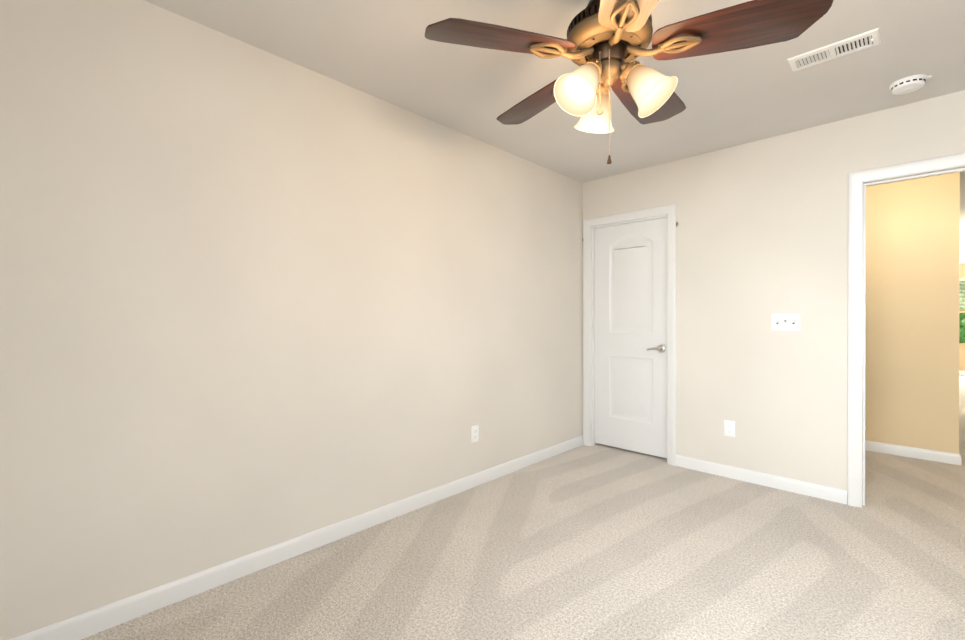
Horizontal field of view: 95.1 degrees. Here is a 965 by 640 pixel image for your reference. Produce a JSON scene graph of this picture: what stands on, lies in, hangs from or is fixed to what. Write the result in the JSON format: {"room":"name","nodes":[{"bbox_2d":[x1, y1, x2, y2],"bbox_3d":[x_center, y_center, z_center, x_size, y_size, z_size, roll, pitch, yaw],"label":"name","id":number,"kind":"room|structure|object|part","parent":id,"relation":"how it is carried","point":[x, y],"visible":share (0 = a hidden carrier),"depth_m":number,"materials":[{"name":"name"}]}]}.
{"room":"empty bedroom","nodes":[
{"label":"empty bedroom","id":0,"kind":"room"},
{"bbox_2d":[0,0,582,639],"bbox_3d":[-0.671,-0.053,2.546,0.120,2.440,4.740,0,0,44],"label":"wall","id":1,"kind":"structure","parent":0,"point":[252,298],"depth_m":1.98,"materials":[{"name":"beige paint"}]},
{"bbox_2d":[10,435,582,639],"bbox_3d":[-0.622,1.124,2.502,0.013,0.086,4.500,0,0,44],"label":"baseboard","id":2,"kind":"structure","parent":1,"relation":"attached to","point":[92,622],"depth_m":2.05,"materials":[{"name":"white paint"}]},
{"bbox_2d":[471,425,478,442],"bbox_3d":[-0.051,0.799,3.097,0.008,0.116,0.072,0,0,44],"label":"outlet","id":3,"kind":"object","parent":1,"relation":"attached to","point":[475,433],"visible":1,"depth_m":3.09,"materials":[{"name":"white plastic"}]},
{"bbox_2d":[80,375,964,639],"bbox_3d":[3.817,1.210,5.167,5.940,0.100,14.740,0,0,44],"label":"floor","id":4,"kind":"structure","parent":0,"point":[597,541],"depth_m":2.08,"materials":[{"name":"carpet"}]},
{"bbox_2d":[144,0,964,233],"bbox_3d":[3.817,-1.351,5.160,5.940,0.140,14.740,0,0,44],"label":"ceiling","id":5,"kind":"structure","parent":0,"point":[387,51],"depth_m":2.23,"materials":[{"name":"white paint"}]},
{"bbox_2d":[425,0,833,163],"bbox_3d":[0.476,-0.913,1.650,1.329,0.716,1.293,0,0,44],"label":"ceiling fan","id":6,"kind":"object","parent":5,"relation":"hanging from","point":[650,90],"depth_m":1.53,"materials":[{"name":"brown wood"}]},
{"bbox_3d":[0.066,-0.971,1.525,0.519,0.006,0.198,0,13,-14],"label":"fan blade","id":7,"kind":"part","parent":6,"relation":"part of","materials":[{"name":"brown wood"}]},
{"bbox_3d":[0.246,-0.972,1.971,0.198,0.006,0.519,-15,8,-31],"label":"fan blade","id":8,"kind":"part","parent":6,"relation":"part of","materials":[{"name":"brown wood"}]},
{"label":"lamp shade","id":9,"kind":"part","parent":6,"relation":"part of","materials":[{"name":"white glass"}]},
{"bbox_2d":[585,59,601,75],"bbox_3d":[0.393,-0.896,1.582,0.083,0.068,0.075,0,0,44],"label":"fan light","id":10,"kind":"object","parent":6,"relation":"attached to","point":[597,63],"visible":0.4,"depth_m":1.55,"materials":[{"name":"gold metal"}]},
{"label":"lamp shade","id":11,"kind":"part","parent":6,"relation":"part of","materials":[{"name":"white glass"}]},
{"bbox_3d":[0.422,-0.848,1.582,0.026,0.225,0.008,0,0,20],"label":"fan pull chain","id":12,"kind":"part","parent":6,"relation":"part of","materials":[{"name":"gold metal"}]},
{"bbox_2d":[596,83,610,93],"bbox_3d":[0.459,-0.896,1.714,0.079,0.068,0.078,0,0,44],"label":"fan light","id":13,"kind":"object","parent":6,"relation":"attached to","point":[604,89],"visible":0.33,"depth_m":1.68,"materials":[{"name":"gold metal"}]},
{"bbox_3d":[0.450,-0.758,1.567,0.016,0.406,0.016,0,0,29],"label":"fan pull chain","id":14,"kind":"part","parent":6,"relation":"part of","materials":[{"name":"gold metal"}]},
{"bbox_3d":[0.434,-0.970,1.216,0.198,0.006,0.519,13,1,4],"label":"fan blade","id":15,"kind":"part","parent":6,"relation":"part of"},
{"bbox_2d":[621,60,641,82],"bbox_3d":[0.537,-0.896,1.590,0.075,0.068,0.082,0,0,44],"label":"socket","id":16,"kind":"object","parent":6,"relation":"attached to","point":[626,68],"visible":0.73,"depth_m":1.56,"materials":[{"name":"gold metal"}]},
{"bbox_3d":[0.726,-0.972,1.938,0.198,0.006,0.519,-16,-10,39],"label":"fan blade","id":17,"kind":"part","parent":6,"relation":"part of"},
{"label":"lamp shade","id":18,"kind":"part","parent":6,"relation":"part of","materials":[{"name":"white glass"}]},
{"bbox_3d":[0.843,-0.971,1.471,0.519,0.006,0.198,0,-13,22],"label":"fan blade","id":19,"kind":"part","parent":6,"relation":"part of","materials":[{"name":"brown wood"}]},
{"bbox_2d":[787,28,880,70],"bbox_3d":[1.657,-1.264,2.088,0.335,0.016,0.150,0,0,44],"label":"ceiling vent","id":20,"kind":"object","parent":5,"relation":"in","point":[865,40],"visible":1,"depth_m":2.07,"materials":[{"name":"white plastic"}]},
{"bbox_2d":[889,74,931,94],"bbox_3d":[2.282,-1.251,2.356,0.162,0.044,0.148,0,0,44],"label":"smoke detector","id":21,"kind":"object","parent":5,"relation":"attached to","point":[909,84],"visible":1,"depth_m":2.33,"materials":[{"name":"white plastic"}]},
{"bbox_2d":[583,90,964,489],"bbox_3d":[2.056,-0.055,3.124,3.000,2.440,0.120,0,0,44],"label":"wall","id":22,"kind":"structure","parent":0,"point":[762,231],"depth_m":3.08,"materials":[{"name":"beige paint"}]},
{"bbox_2d":[583,204,676,465],"bbox_3d":[1.284,0.117,3.858,0.842,2.091,0.139,0,0,44],"label":"trim","id":23,"kind":"structure","parent":22,"relation":"attached to","point":[669,212],"depth_m":3.86,"materials":[{"name":"white paint"}]},
{"bbox_2d":[595,217,666,457],"bbox_3d":[1.280,0.143,3.854,0.694,1.995,0.094,0,0,44],"label":"closet door","id":24,"kind":"structure","parent":22,"relation":"in","point":[631,336],"depth_m":3.85,"materials":[{"name":"white paint"}]},
{"bbox_2d":[724,420,734,436],"bbox_3d":[1.825,0.803,3.261,0.072,0.116,0.008,0,0,44],"label":"outlet","id":25,"kind":"object","parent":22,"relation":"attached to","point":[729,428],"visible":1,"depth_m":3.26,"materials":[{"name":"white plastic"}]},
{"bbox_2d":[676,455,846,503],"bbox_3d":[1.928,1.122,3.160,1.058,0.086,0.013,0,0,44],"label":"baseboard","id":26,"kind":"structure","parent":22,"relation":"attached to","point":[778,482],"depth_m":3.09,"materials":[{"name":"white paint"}]},
{"bbox_2d":[771,314,799,330],"bbox_3d":[2.068,0.015,3.014,0.166,0.116,0.023,0,0,44],"label":"switch plate","id":27,"kind":"object","parent":22,"relation":"attached to","point":[785,322],"visible":1,"depth_m":3.02,"materials":[{"name":"white plastic"}]},
{"bbox_2d":[847,153,964,506],"bbox_3d":[2.696,0.121,2.506,0.952,2.091,0.156,0,0,44],"label":"door frame","id":28,"kind":"structure","parent":22,"relation":"attached to","point":[859,182],"depth_m":2.75,"materials":[{"name":"white paint"}]},
{"bbox_2d":[865,172,959,453],"bbox_3d":[2.400,-0.060,5.017,4.105,2.440,0.120,0,0,44],"label":"wall","id":29,"kind":"structure","parent":0,"point":[912,298],"depth_m":3.73,"materials":[{"name":"beige paint"}]},
{"bbox_2d":[865,440,955,463],"bbox_3d":[2.388,1.117,4.939,3.960,0.086,0.013,0,0,44],"label":"baseboard","id":30,"kind":"structure","parent":29,"relation":"attached to","point":[927,454],"depth_m":3.73,"materials":[{"name":"white paint"}]},
{"bbox_2d":[956,452,961,464],"bbox_3d":[6.752,1.113,6.564,0.013,0.086,8.413,0,0,44],"label":"baseboard","id":31,"kind":"structure","parent":29,"relation":"attached to","point":[958,457],"depth_m":3.54,"materials":[{"name":"white paint"}]},
{"bbox_2d":[959,263,964,370],"bbox_3d":[10.328,-0.071,9.038,1.955,2.440,0.120,0,0,44],"label":"wall","id":32,"kind":"structure","parent":0,"point":[962,351],"depth_m":9.23,"materials":[{"name":"beige paint"}]},
{"bbox_2d":[959,275,964,348],"bbox_3d":[9.936,-0.172,9.357,0.684,1.540,0.105,0,0,44],"label":"window","id":33,"kind":"structure","parent":32,"relation":"in","point":[962,345],"depth_m":9.24,"materials":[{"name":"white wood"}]},
{"bbox_2d":[960,234,964,262],"bbox_3d":[7.619,-1.073,6.230,1.715,0.420,0.120,0,0,44],"label":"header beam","id":34,"kind":"structure","parent":0,"point":[962,248],"depth_m":6.59,"materials":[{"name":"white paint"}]},
{"label":"outside","id":35,"kind":"structure","parent":0,"visible":0},
{"bbox_2d":[959,281,964,342],"bbox_3d":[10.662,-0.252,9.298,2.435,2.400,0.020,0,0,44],"label":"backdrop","id":36,"kind":"structure","parent":35,"point":[961,327],"depth_m":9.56,"materials":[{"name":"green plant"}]}
]}

